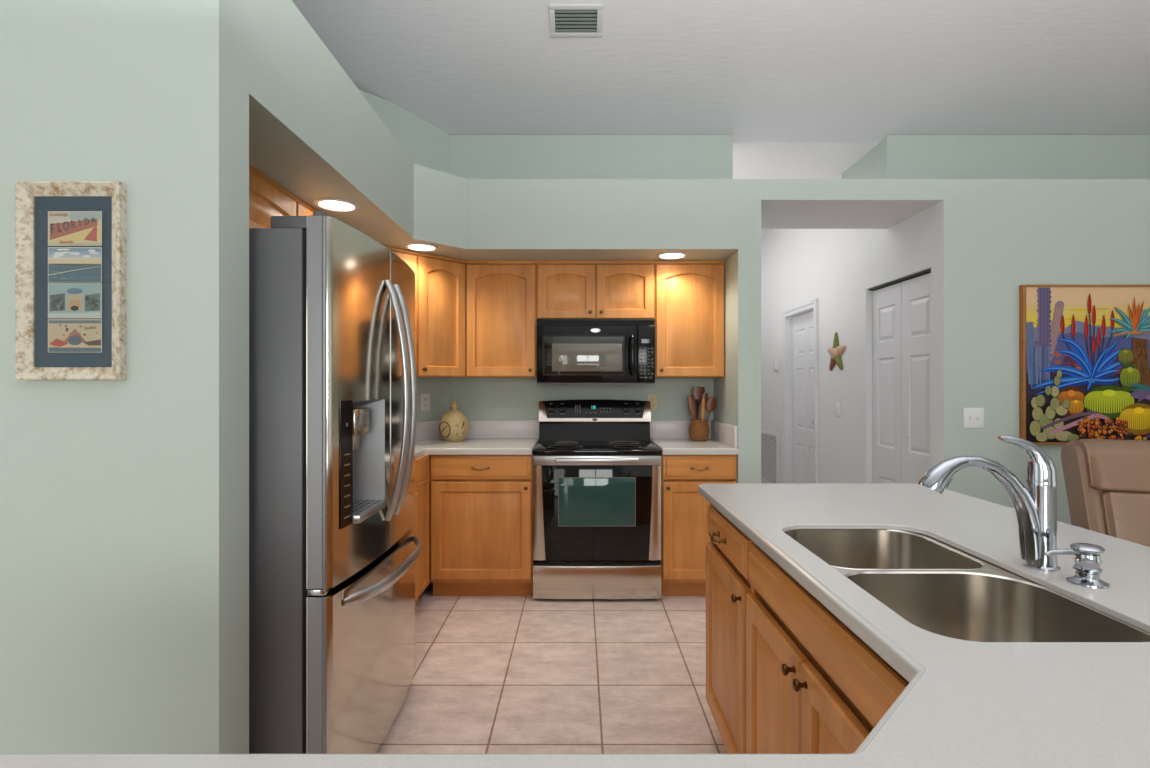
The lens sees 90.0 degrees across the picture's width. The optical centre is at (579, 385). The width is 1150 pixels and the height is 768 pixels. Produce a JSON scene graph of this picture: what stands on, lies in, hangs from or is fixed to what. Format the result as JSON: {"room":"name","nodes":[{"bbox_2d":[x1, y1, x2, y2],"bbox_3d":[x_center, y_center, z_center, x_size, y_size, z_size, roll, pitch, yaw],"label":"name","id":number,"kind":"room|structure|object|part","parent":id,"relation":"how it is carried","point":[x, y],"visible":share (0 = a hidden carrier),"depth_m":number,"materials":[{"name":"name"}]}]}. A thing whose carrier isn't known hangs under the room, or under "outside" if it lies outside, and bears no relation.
{"room":"kitchen","nodes":[
{"label":"kitchen","id":0,"kind":"room"},
{"bbox_2d":[0,0,248,753],"bbox_3d":[-2.769,-0.564,1.562,3.662,3.748,0.136,0,0,0],"label":"wall","id":1,"kind":"structure","parent":0,"point":[124,504],"depth_m":1.49,"materials":[{"name":"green paint"}]},
{"bbox_2d":[15,181,126,379],"bbox_3d":[-1.312,-0.268,1.481,0.267,0.508,0.026,0,0,0],"label":"picture frame","id":2,"kind":"object","parent":1,"relation":"attached to","point":[71,236],"visible":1,"depth_m":1.49,"materials":[{"name":"paint"}]},
{"bbox_2d":[358,89,448,421],"bbox_3d":[-1.288,-0.290,3.841,0.089,3.200,0.988,0,0,43],"label":"wall","id":3,"kind":"structure","parent":0,"point":[425,144],"depth_m":3.99,"materials":[{"name":"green paint"}]},
{"bbox_2d":[383,245,465,376],"bbox_3d":[-1.087,-0.442,3.654,0.672,0.772,0.348,0,0,-45],"label":"upper cabinet","id":4,"kind":"object","parent":3,"relation":"attached to","point":[439,280],"visible":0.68,"depth_m":3.63,"materials":[{"name":"brown wood"}]},
{"bbox_3d":[-1.111,-0.429,3.436,0.290,0.739,0.021,0,0,-45],"label":"door","id":5,"kind":"part","parent":4,"relation":"part of","materials":[{"name":"brown wood"}]},
{"bbox_3d":[-0.878,-0.429,3.669,0.340,0.739,0.021,0,0,-45],"label":"door","id":6,"kind":"part","parent":4,"relation":"part of","materials":[{"name":"brown wood"}]},
{"bbox_2d":[420,394,429,410],"bbox_3d":[-1.076,0.117,4.001,0.072,0.118,0.009,0,0,-45],"label":"outlet","id":7,"kind":"object","parent":3,"relation":"attached to","point":[424,398],"visible":1,"depth_m":4.00,"materials":[{"name":"white plastic"}]},
{"bbox_2d":[415,421,442,440],"bbox_3d":[-1.223,0.315,3.840,0.788,0.130,0.019,0,0,-45],"label":"backsplash","id":8,"kind":"structure","parent":3,"relation":"attached to","point":[426,430],"depth_m":4.00,"materials":[{"name":"stone"}]},
{"bbox_2d":[375,583,727,753],"bbox_3d":[0.750,1.360,1.750,10.700,0.100,12.900,0,0,0],"label":"floor","id":9,"kind":"structure","parent":0,"point":[493,674],"depth_m":2.56,"materials":[{"name":"tile"}]},
{"bbox_2d":[249,211,420,753],"bbox_3d":[-1.056,0.398,2.116,0.889,1.824,0.878,0,0,0],"label":"refrigerator","id":10,"kind":"object","parent":9,"relation":"on","point":[333,554],"visible":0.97,"depth_m":1.69,"materials":[{"name":"grey metal"}]},
{"bbox_3d":[-0.769,0.938,1.684,0.056,0.633,0.015,0,0,0],"label":"edge trim","id":11,"kind":"part","parent":10,"relation":"part of","materials":[{"name":"grey metal"}]},
{"bbox_3d":[-0.769,0.050,1.684,0.056,1.089,0.015,0,0,0],"label":"edge trim","id":12,"kind":"part","parent":10,"relation":"part of","materials":[{"name":"grey metal"}]},
{"bbox_3d":[-0.748,0.050,1.896,0.104,1.091,0.428,0,0,0],"label":"door","id":13,"kind":"part","parent":10,"relation":"part of","materials":[{"name":"silver metal"}]},
{"bbox_3d":[-0.748,0.938,2.119,0.104,0.635,0.873,0,0,0],"label":"freezer drawer","id":14,"kind":"part","parent":10,"relation":"part of","materials":[{"name":"silver metal"}]},
{"bbox_3d":[-0.674,0.660,2.112,0.094,0.041,0.735,0,0,0],"label":"handle","id":15,"kind":"part","parent":10,"relation":"part of","materials":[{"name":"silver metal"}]},
{"bbox_3d":[-0.657,0.053,2.067,0.091,0.864,0.036,0,0,0],"label":"handle","id":16,"kind":"part","parent":10,"relation":"part of","materials":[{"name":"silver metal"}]},
{"bbox_3d":[-0.748,0.050,2.334,0.104,1.091,0.441,0,0,0],"label":"door","id":17,"kind":"part","parent":10,"relation":"part of","materials":[{"name":"silver metal"}]},
{"bbox_3d":[-0.657,0.053,2.157,0.091,0.864,0.036,0,0,0],"label":"handle","id":18,"kind":"part","parent":10,"relation":"part of","materials":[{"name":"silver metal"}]},
{"bbox_2d":[412,455,429,604],"bbox_3d":[-1.208,0.864,3.035,0.697,0.892,0.950,0,0,0],"label":"base cabinet","id":19,"kind":"object","parent":9,"relation":"on","point":[422,463],"visible":0.06,"depth_m":3.41,"materials":[{"name":"brown wood"}]},
{"bbox_3d":[-0.906,0.884,2.870,0.021,0.596,0.600,0,0,0],"label":"door","id":20,"kind":"part","parent":19,"relation":"part of","materials":[{"name":"brown wood"}]},
{"bbox_2d":[415,420,539,458],"bbox_3d":[-0.928,0.334,3.349,1.275,0.168,1.578,0,0,0],"label":"countertop","id":21,"kind":"structure","parent":19,"relation":"on","point":[484,437],"depth_m":3.97,"materials":[{"name":"white stone"}]},
{"bbox_2d":[439,401,468,440],"bbox_3d":[-0.868,0.242,3.963,0.200,0.276,0.203,0,0,0],"label":"cookie jar","id":22,"kind":"object","parent":21,"relation":"on","point":[454,425],"visible":1,"depth_m":3.90,"materials":[{"name":"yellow ceramic"}]},
{"bbox_3d":[-0.868,0.167,3.965,0.162,0.126,0.162,0,0,0],"label":"lid","id":23,"kind":"part","parent":22,"relation":"part of","materials":[{"name":"beige ceramic"}]},
{"bbox_2d":[430,454,532,595],"bbox_3d":[-0.603,0.864,3.797,0.625,0.892,0.677,0,0,0],"label":"base cabinet","id":24,"kind":"object","parent":9,"relation":"on","point":[481,506],"visible":0.95,"depth_m":3.50,"materials":[{"name":"brown wood"}]},
{"bbox_3d":[-0.603,0.504,3.477,0.112,0.030,0.037,0,0,0],"label":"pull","id":25,"kind":"part","parent":24,"relation":"part of","materials":[{"name":"gold metal"}]},
{"bbox_3d":[-0.603,0.500,3.506,0.612,0.146,0.020,0,0,0],"label":"drawer","id":26,"kind":"part","parent":24,"relation":"part of","materials":[{"name":"brown wood"}]},
{"bbox_3d":[-0.603,0.884,3.505,0.612,0.596,0.021,0,0,0],"label":"door","id":27,"kind":"part","parent":24,"relation":"part of","materials":[{"name":"brown wood"}]},
{"bbox_2d":[532,399,661,598],"bbox_3d":[0.103,0.704,3.771,0.786,1.212,0.689,0,0,0],"label":"range","id":28,"kind":"object","parent":9,"relation":"on","point":[597,466],"visible":1,"depth_m":3.47,"materials":[{"name":"black"}]},
{"bbox_3d":[-0.245,0.769,3.472,0.074,0.570,0.016,0,0,0],"label":"trim","id":29,"kind":"part","parent":28,"relation":"part of","materials":[{"name":"silver metal"}]},
{"bbox_3d":[-0.203,0.162,4.005,0.048,0.050,0.037,0,0,0],"label":"control knob","id":30,"kind":"part","parent":28,"relation":"part of","materials":[{"name":"black plastic"}]},
{"bbox_3d":[-0.124,0.162,4.005,0.048,0.050,0.037,0,0,0],"label":"control knob","id":31,"kind":"part","parent":28,"relation":"part of","materials":[{"name":"black plastic"}]},
{"bbox_3d":[0.103,0.164,4.020,0.710,0.122,0.043,0,0,0],"label":"control panel","id":32,"kind":"part","parent":28,"relation":"part of","materials":[{"name":"black plastic"}]},
{"bbox_3d":[0.103,1.189,3.489,0.774,0.198,0.050,0,0,0],"label":"storage drawer","id":33,"kind":"part","parent":28,"relation":"part of","materials":[{"name":"silver metal"}]},
{"bbox_3d":[0.103,0.742,3.497,0.774,0.636,0.037,0,0,0],"label":"oven door","id":34,"kind":"part","parent":28,"relation":"part of","materials":[{"name":"black glass"}]},
{"bbox_3d":[0.103,0.769,3.476,0.706,0.570,0.006,0,0,0],"label":"oven glass","id":35,"kind":"part","parent":28,"relation":"part of","materials":[{"name":"black glass"}]},
{"bbox_2d":[532,441,661,453],"bbox_3d":[0.103,0.400,3.757,0.786,0.029,0.605,0,0,0],"label":"cooktop","id":36,"kind":"object","parent":28,"relation":"in","point":[542,447],"depth_m":3.58,"materials":[{"name":"black glass"}]},
{"bbox_3d":[0.103,0.448,3.449,0.507,0.028,0.046,0,0,0],"label":"handle","id":37,"kind":"part","parent":28,"relation":"part of","materials":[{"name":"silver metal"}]},
{"bbox_3d":[0.323,0.162,4.005,0.048,0.050,0.037,0,0,0],"label":"control knob","id":38,"kind":"part","parent":28,"relation":"part of","materials":[{"name":"black plastic"}]},
{"bbox_3d":[0.402,0.162,4.005,0.048,0.050,0.037,0,0,0],"label":"control knob","id":39,"kind":"part","parent":28,"relation":"part of","materials":[{"name":"black plastic"}]},
{"bbox_3d":[0.453,0.769,3.472,0.074,0.570,0.016,0,0,0],"label":"trim","id":40,"kind":"part","parent":28,"relation":"part of","materials":[{"name":"silver metal"}]},
{"bbox_2d":[661,454,736,595],"bbox_3d":[0.729,0.864,3.797,0.461,0.892,0.677,0,0,0],"label":"base cabinet","id":41,"kind":"object","parent":9,"relation":"on","point":[684,533],"visible":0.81,"depth_m":3.50,"materials":[{"name":"brown wood"}]},
{"bbox_2d":[650,420,737,454],"bbox_3d":[0.729,0.334,3.808,0.460,0.168,0.660,0,0,0],"label":"countertop","id":42,"kind":"structure","parent":41,"relation":"on","point":[672,437],"depth_m":3.81,"materials":[{"name":"white stone"}]},
{"bbox_2d":[688,419,709,440],"bbox_3d":[0.822,0.307,3.970,0.146,0.146,0.146,0,0,0],"label":"utensil crock","id":43,"kind":"object","parent":42,"relation":"on","point":[698,431],"visible":0.98,"depth_m":3.92,"materials":[{"name":"orange ceramic"}]},
{"bbox_2d":[687,394,696,419],"bbox_3d":[0.777,0.213,3.940,0.082,0.308,0.012,0,0,0],"label":"wooden paddle","id":44,"kind":"object","parent":43,"relation":"in","point":[690,399],"visible":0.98,"depth_m":3.94,"materials":[{"name":"brown wood"}]},
{"bbox_2d":[694,399,698,417],"bbox_3d":[0.801,0.230,3.975,0.040,0.272,0.014,0,0,0],"label":"spatula","id":45,"kind":"object","parent":43,"relation":"in","point":[696,400],"visible":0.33,"depth_m":3.97,"materials":[{"name":"black"}]},
{"bbox_2d":[692,386,704,419],"bbox_3d":[0.826,0.186,4.007,0.092,0.360,0.026,0,0,0],"label":"wooden spatula","id":46,"kind":"object","parent":43,"relation":"in","point":[697,392],"visible":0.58,"depth_m":4.01,"materials":[{"name":"brown wood"}]},
{"bbox_2d":[701,398,704,422],"bbox_3d":[0.838,0.226,3.922,0.030,0.282,0.018,0,0,33],"label":"wooden spoon","id":47,"kind":"object","parent":43,"relation":"in","point":[703,399],"visible":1,"depth_m":3.92,"materials":[{"name":"brown wood"}]},
{"bbox_2d":[701,393,707,408],"bbox_3d":[0.860,0.207,3.982,0.056,0.318,0.014,0,0,-9],"label":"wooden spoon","id":48,"kind":"object","parent":43,"relation":"in","point":[704,395],"visible":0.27,"depth_m":3.98,"materials":[{"name":"brown wood"}]},
{"bbox_2d":[706,397,715,423],"bbox_3d":[0.890,0.222,3.952,0.092,0.290,0.013,0,0,5],"label":"wooden spoon","id":49,"kind":"object","parent":43,"relation":"in","point":[711,402],"visible":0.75,"depth_m":3.95,"materials":[{"name":"brown wood"}]},
{"bbox_3d":[0.728,0.500,3.506,0.448,0.146,0.020,0,0,0],"label":"drawer","id":50,"kind":"part","parent":41,"relation":"part of","materials":[{"name":"brown wood"}]},
{"bbox_3d":[0.728,0.884,3.505,0.448,0.596,0.021,0,0,0],"label":"door","id":51,"kind":"part","parent":41,"relation":"part of","materials":[{"name":"brown wood"}]},
{"bbox_3d":[0.728,0.504,3.477,0.112,0.030,0.037,0,0,0],"label":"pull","id":52,"kind":"part","parent":41,"relation":"part of","materials":[{"name":"gold metal"}]},
{"bbox_2d":[706,503,751,753],"bbox_3d":[0.756,0.861,1.923,0.637,0.899,0.535,0,0,0],"label":"base cabinet","id":53,"kind":"object","parent":9,"relation":"on","point":[727,580],"visible":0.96,"depth_m":1.86,"materials":[{"name":"brown wood"}]},
{"bbox_3d":[0.456,0.511,1.917,0.037,0.030,0.112,0,0,0],"label":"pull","id":54,"kind":"part","parent":53,"relation":"part of","materials":[{"name":"gold metal"}]},
{"bbox_3d":[0.484,0.507,1.917,0.020,0.115,0.505,0,0,0],"label":"drawer","id":55,"kind":"part","parent":53,"relation":"part of","materials":[{"name":"brown wood"}]},
{"bbox_3d":[0.461,0.628,1.695,0.028,0.025,0.025,0,0,0],"label":"knob","id":56,"kind":"part","parent":53,"relation":"part of","materials":[{"name":"brown metal"}]},
{"bbox_2d":[746,541,908,753],"bbox_3d":[0.761,0.861,1.218,0.628,0.899,0.870,0,0,0],"label":"base cabinet","id":57,"kind":"object","parent":9,"relation":"on","point":[813,686],"visible":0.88,"depth_m":1.24,"materials":[{"name":"brown wood"}]},
{"bbox_3d":[0.484,0.889,1.443,0.021,0.592,0.404,0,0,0],"label":"door","id":58,"kind":"part","parent":57,"relation":"part of","materials":[{"name":"brown wood"}]},
{"bbox_3d":[0.461,0.628,1.271,0.028,0.025,0.025,0,0,0],"label":"knob","id":59,"kind":"part","parent":57,"relation":"part of","materials":[{"name":"brown metal"}]},
{"bbox_3d":[0.461,0.628,1.205,0.028,0.025,0.025,0,0,0],"label":"knob","id":60,"kind":"part","parent":57,"relation":"part of","materials":[{"name":"brown metal"}]},
{"bbox_3d":[0.484,0.889,1.012,0.021,0.592,0.445,0,0,0],"label":"door","id":61,"kind":"part","parent":57,"relation":"part of","materials":[{"name":"brown wood"}]},
{"bbox_2d":[1061,439,1149,546],"bbox_3d":[2.754,0.787,2.492,0.990,1.045,0.798,0,0,20],"label":"recliner","id":62,"kind":"object","parent":9,"relation":"on","point":[1107,481],"visible":0.45,"depth_m":2.71,"materials":[{"name":"brown leather"}]},
{"bbox_2d":[1100,490,1149,546],"bbox_3d":[2.816,0.683,2.662,0.688,0.373,0.312,0,0,20],"label":"cushion","id":63,"kind":"object","parent":62,"relation":"on","point":[1124,514],"depth_m":2.66,"materials":[{"name":"brown leather"}]},
{"bbox_3d":[0.020,0.861,0.390,2.000,0.899,0.740,0,0,0],"label":"bar base","id":64,"kind":"object","parent":9,"relation":"on","visible":0},
{"bbox_2d":[0,483,1149,767],"bbox_3d":[0.165,0.395,1.040,2.370,0.030,2.400,0,0,0],"label":"countertop","id":65,"kind":"structure","parent":64,"relation":"on","point":[963,704],"depth_m":0.79,"materials":[{"name":"white stone"}]},
{"bbox_2d":[784,529,1149,641],"bbox_3d":[0.719,0.494,1.214,0.432,0.202,0.777,0,0,0],"label":"sink","id":66,"kind":"object","parent":65,"relation":"in","point":[939,587],"visible":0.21,"depth_m":1.21,"materials":[{"name":"silver metal"}]},
{"bbox_3d":[0.709,0.495,1.408,0.369,0.198,0.344,0,0,0],"label":"bowl","id":67,"kind":"part","parent":66,"relation":"part of","materials":[{"name":"silver metal"}]},
{"bbox_3d":[0.715,0.495,1.030,0.381,0.198,0.364,0,0,0],"label":"bowl","id":68,"kind":"part","parent":66,"relation":"part of","materials":[{"name":"silver metal"}]},
{"bbox_2d":[918,435,1060,571],"bbox_3d":[0.854,0.242,1.204,0.286,0.276,0.063,0,0,0],"label":"faucet","id":69,"kind":"object","parent":65,"relation":"on","point":[1035,505],"visible":1,"depth_m":1.19,"materials":[{"name":"silver metal"}]},
{"bbox_3d":[0.886,0.257,1.204,0.161,0.221,0.043,0,0,0],"label":"spout","id":70,"kind":"part","parent":69,"relation":"part of","materials":[{"name":"silver metal"}]},
{"bbox_3d":[0.934,0.151,1.204,0.114,0.094,0.050,0,0,0],"label":"lever","id":71,"kind":"part","parent":69,"relation":"part of","materials":[{"name":"silver metal"}]},
{"bbox_2d":[1044,543,1109,588],"bbox_3d":[0.951,0.343,1.106,0.113,0.074,0.064,0,0,0],"label":"soap dispenser","id":72,"kind":"object","parent":65,"relation":"on","point":[1087,558],"visible":1,"depth_m":1.09,"materials":[{"name":"silver metal"}]},
{"bbox_2d":[292,0,1149,238],"bbox_3d":[0.750,-2.451,1.750,10.700,1.328,12.900,0,0,0],"label":"ceiling","id":73,"kind":"structure","parent":0,"point":[746,70],"depth_m":3.56,"materials":[{"name":"white paint"}]},
{"bbox_2d":[549,4,602,36],"bbox_3d":[-0.022,-2.036,3.214,0.296,0.059,0.203,0,0,0],"label":"ceiling vent","id":74,"kind":"object","parent":73,"relation":"in","point":[566,20],"visible":1,"depth_m":3.20,"materials":[{"name":"white metal"}]},
{"bbox_2d":[713,200,760,482],"bbox_3d":[1.030,0.092,3.815,0.140,2.436,0.650,0,0,0],"label":"wall pier","id":75,"kind":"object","parent":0,"point":[737,395],"visible":0.43,"depth_m":3.49,"materials":[{"name":"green paint"}]},
{"bbox_2d":[449,135,1149,419],"bbox_3d":[2.510,-0.247,4.185,6.980,3.115,0.090,0,0,0],"label":"wall","id":76,"kind":"structure","parent":0,"point":[470,156],"depth_m":4.14,"materials":[{"name":"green paint"}]},
{"bbox_2d":[465,260,536,377],"bbox_3d":[-0.523,-0.442,3.947,0.470,0.772,0.370,0,0,0],"label":"upper cabinet","id":77,"kind":"object","parent":76,"relation":"attached to","point":[501,295],"visible":0.94,"depth_m":3.79,"materials":[{"name":"brown wood"}]},
{"bbox_2d":[465,420,539,438],"bbox_3d":[-0.611,0.315,4.128,0.639,0.130,0.019,0,0,0],"label":"backsplash","id":78,"kind":"structure","parent":76,"relation":"attached to","point":[478,429],"depth_m":4.12,"materials":[{"name":"stone"}]},
{"bbox_2d":[537,260,654,318],"bbox_3d":[0.103,-0.633,3.947,0.780,0.390,0.370,0,0,0],"label":"upper cabinet","id":79,"kind":"object","parent":76,"relation":"attached to","point":[566,289],"visible":0.99,"depth_m":3.79,"materials":[{"name":"brown wood"}]},
{"bbox_3d":[-0.090,-0.621,3.799,0.380,0.357,0.021,0,0,0],"label":"door","id":80,"kind":"part","parent":79,"relation":"part of","materials":[{"name":"brown wood"}]},
{"bbox_2d":[537,319,654,383],"bbox_3d":[0.104,-0.221,3.909,0.768,0.425,0.452,0,0,0],"label":"microwave","id":81,"kind":"object","parent":79,"relation":"attached to","point":[569,351],"visible":1,"depth_m":3.73,"materials":[{"name":"black"}]},
{"bbox_3d":[0.104,-0.013,3.752,0.764,0.010,0.026,0,0,0],"label":"trim","id":82,"kind":"part","parent":81,"relation":"part of","materials":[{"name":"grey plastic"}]},
{"bbox_3d":[0.338,-0.195,3.710,0.027,0.264,0.054,0,0,0],"label":"handle","id":83,"kind":"part","parent":81,"relation":"part of","materials":[{"name":"black plastic"}]},
{"bbox_3d":[0.431,-0.204,3.750,0.114,0.372,0.030,0,0,0],"label":"control panel","id":84,"kind":"part","parent":81,"relation":"part of","materials":[{"name":"black plastic"}]},
{"bbox_3d":[0.298,-0.621,3.799,0.380,0.357,0.021,0,0,0],"label":"door","id":85,"kind":"part","parent":79,"relation":"part of","materials":[{"name":"brown wood"}]},
{"bbox_2d":[648,395,656,410],"bbox_3d":[0.522,0.124,4.135,0.066,0.118,0.009,0,0,0],"label":"outlet","id":86,"kind":"object","parent":76,"relation":"attached to","point":[652,398],"visible":0.81,"depth_m":4.13,"materials":[{"name":"beige plastic"}]},
{"bbox_2d":[650,420,710,438],"bbox_3d":[0.719,0.315,4.128,0.440,0.130,0.019,0,0,0],"label":"backsplash","id":87,"kind":"structure","parent":76,"relation":"attached to","point":[659,429],"depth_m":4.12,"materials":[{"name":"stone"}]},
{"bbox_2d":[654,260,724,377],"bbox_3d":[0.727,-0.442,3.947,0.464,0.772,0.370,0,0,0],"label":"upper cabinet","id":88,"kind":"object","parent":76,"relation":"attached to","point":[689,295],"visible":0.94,"depth_m":3.79,"materials":[{"name":"brown wood"}]},
{"bbox_2d":[711,420,737,447],"bbox_3d":[0.949,0.315,3.815,0.020,0.130,0.646,0,0,0],"label":"backsplash","id":89,"kind":"structure","parent":76,"relation":"attached to","point":[727,434],"depth_m":3.71,"materials":[{"name":"stone"}]},
{"bbox_2d":[738,179,943,228],"bbox_3d":[1.585,-1.190,3.810,1.249,0.127,0.640,0,0,0],"label":"wall header","id":90,"kind":"structure","parent":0,"point":[785,203],"depth_m":3.49,"materials":[{"name":"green paint"}]},
{"bbox_2d":[249,0,737,270],"bbox_3d":[-0.305,-1.040,2.885,2.530,0.425,2.510,0,0,0],"label":"soffit","id":91,"kind":"structure","parent":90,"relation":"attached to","point":[313,133],"depth_m":3.27,"materials":[{"name":"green paint"}]},
{"bbox_2d":[313,198,358,211],"bbox_3d":[-1.113,-0.823,2.630,0.194,0.008,0.194,0,0,0],"label":"recessed light","id":92,"kind":"object","parent":91,"relation":"in","point":[331,204],"visible":1,"depth_m":2.62,"materials":[{"name":"white"}]},
{"bbox_2d":[405,243,437,250],"bbox_3d":[-0.945,-0.823,3.430,0.194,0.008,0.194,0,0,0],"label":"recessed light","id":93,"kind":"object","parent":91,"relation":"in","point":[412,246],"visible":1,"depth_m":3.41,"materials":[{"name":"white"}]},
{"bbox_2d":[657,252,686,258],"bbox_3d":[0.583,-0.823,3.650,0.194,0.008,0.194,0,0,0],"label":"recessed light","id":94,"kind":"object","parent":91,"relation":"in","point":[666,255],"visible":1,"depth_m":3.63,"materials":[{"name":"white"}]},
{"bbox_2d":[761,143,938,482],"bbox_3d":[2.268,-0.240,5.820,0.122,3.100,4.560,0,0,0],"label":"wall","id":95,"kind":"structure","parent":0,"point":[838,268],"depth_m":4.80,"materials":[{"name":"white paint"}]},
{"bbox_2d":[761,430,777,482],"bbox_3d":[2.202,0.850,6.740,0.014,0.620,0.680,0,0,0],"label":"air vent","id":96,"kind":"object","parent":95,"relation":"in","point":[769,440],"visible":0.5,"depth_m":6.69,"materials":[{"name":"white metal"}]},
{"bbox_2d":[773,361,778,370],"bbox_3d":[2.194,-0.220,6.470,0.030,0.110,0.150,0,0,0],"label":"thermostat","id":97,"kind":"object","parent":95,"relation":"attached to","point":[775,363],"visible":1,"depth_m":6.41,"materials":[{"name":"white plastic"}]},
{"bbox_2d":[781,299,817,482],"bbox_3d":[2.256,0.253,5.780,0.146,2.115,0.900,0,0,0],"label":"trim","id":98,"kind":"structure","parent":95,"relation":"attached to","point":[786,322],"depth_m":6.16,"materials":[{"name":"white wood"}]},
{"bbox_2d":[792,311,812,482],"bbox_3d":[2.263,0.287,5.780,0.093,2.030,0.750,0,0,0],"label":"door","id":99,"kind":"structure","parent":95,"relation":"in","point":[802,325],"depth_m":5.88,"materials":[{"name":"white wood"}]},
{"bbox_2d":[828,332,845,370],"bbox_3d":[2.187,-0.295,4.933,0.044,0.330,0.335,0,0,0],"label":"starfish ornament","id":100,"kind":"object","parent":95,"relation":"attached to","point":[836,351],"visible":1,"depth_m":4.91,"materials":[{"name":"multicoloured ceramic"}]},
{"bbox_3d":[2.190,-0.222,4.983,0.034,0.183,0.168,0,0,0],"label":"arm","id":101,"kind":"part","parent":100,"relation":"part of","materials":[{"name":"red ceramic"}]},
{"bbox_3d":[2.190,-0.367,4.945,0.034,0.185,0.120,0,0,0],"label":"arm","id":102,"kind":"part","parent":100,"relation":"part of","materials":[{"name":"green ceramic"}]},
{"bbox_3d":[2.190,-0.222,4.907,0.034,0.183,0.168,0,0,0],"label":"arm","id":103,"kind":"part","parent":100,"relation":"part of","materials":[{"name":"green ceramic"}]},
{"bbox_3d":[2.190,-0.279,4.863,0.034,0.123,0.195,0,0,0],"label":"arm","id":104,"kind":"part","parent":100,"relation":"part of","materials":[{"name":"pink ceramic"}]},
{"bbox_2d":[834,402,840,416],"bbox_3d":[2.204,0.205,4.920,0.009,0.120,0.120,0,0,0],"label":"light switch","id":105,"kind":"object","parent":95,"relation":"attached to","point":[837,406],"visible":1,"depth_m":4.91,"materials":[{"name":"white plastic"}]},
{"bbox_2d":[872,282,901,482],"bbox_3d":[2.269,0.285,4.235,0.030,2.020,0.404,0,0,0],"label":"door","id":106,"kind":"structure","parent":95,"relation":"in","point":[887,301],"depth_m":4.23,"materials":[{"name":"white wood"}]},
{"bbox_2d":[869,268,930,290],"bbox_3d":[2.269,-0.739,4.030,0.080,0.012,0.820,0,0,0],"label":"trim","id":107,"kind":"structure","parent":95,"relation":"attached to","point":[927,271],"depth_m":4.01,"materials":[{"name":"grey metal"}]},
{"bbox_2d":[902,273,930,483],"bbox_3d":[2.253,0.285,3.825,0.062,2.020,0.404,0,0,0],"label":"door","id":108,"kind":"structure","parent":95,"relation":"in","point":[916,292],"depth_m":3.85,"materials":[{"name":"white wood"}]},
{"bbox_2d":[939,179,1149,524],"bbox_3d":[4.104,0.029,3.815,3.791,2.563,0.650,0,0,0],"label":"wall","id":109,"kind":"structure","parent":0,"point":[997,236],"depth_m":3.49,"materials":[{"name":"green paint"}]},
{"bbox_2d":[963,408,983,427],"bbox_3d":[2.387,0.197,3.482,0.122,0.122,0.017,0,0,0],"label":"light switch","id":110,"kind":"object","parent":109,"relation":"attached to","point":[972,417],"visible":1,"depth_m":3.48,"materials":[{"name":"white plastic"}]},
{"bbox_2d":[1019,285,1149,444],"bbox_3d":[3.270,-0.126,3.467,1.210,0.962,0.047,0,0,0],"label":"painting","id":111,"kind":"object","parent":109,"relation":"attached to","point":[1084,350],"visible":0.98,"depth_m":3.46,"materials":[{"name":"paint"}]},
{"bbox_3d":[-1.615,-0.290,2.571,0.090,3.200,1.883,0,0,0],"label":"wall","id":112,"kind":"structure","parent":0,"visible":0},
{"bbox_2d":[249,164,319,227],"bbox_3d":[-1.395,-0.689,2.480,0.336,0.278,1.640,0,0,0],"label":"upper cabinet","id":113,"kind":"object","parent":112,"relation":"attached to","point":[267,198],"visible":0.02,"depth_m":2.27,"materials":[{"name":"brown wood"}]},
{"bbox_3d":[-1.237,-0.676,2.080,0.021,0.245,0.820,0,0,0],"label":"door","id":114,"kind":"part","parent":113,"relation":"part of","materials":[{"name":"brown wood"}]},
{"bbox_3d":[-1.237,-0.676,2.700,0.021,0.245,0.400,0,0,0],"label":"door","id":115,"kind":"part","parent":113,"relation":"part of","materials":[{"name":"brown wood"}]}
]}

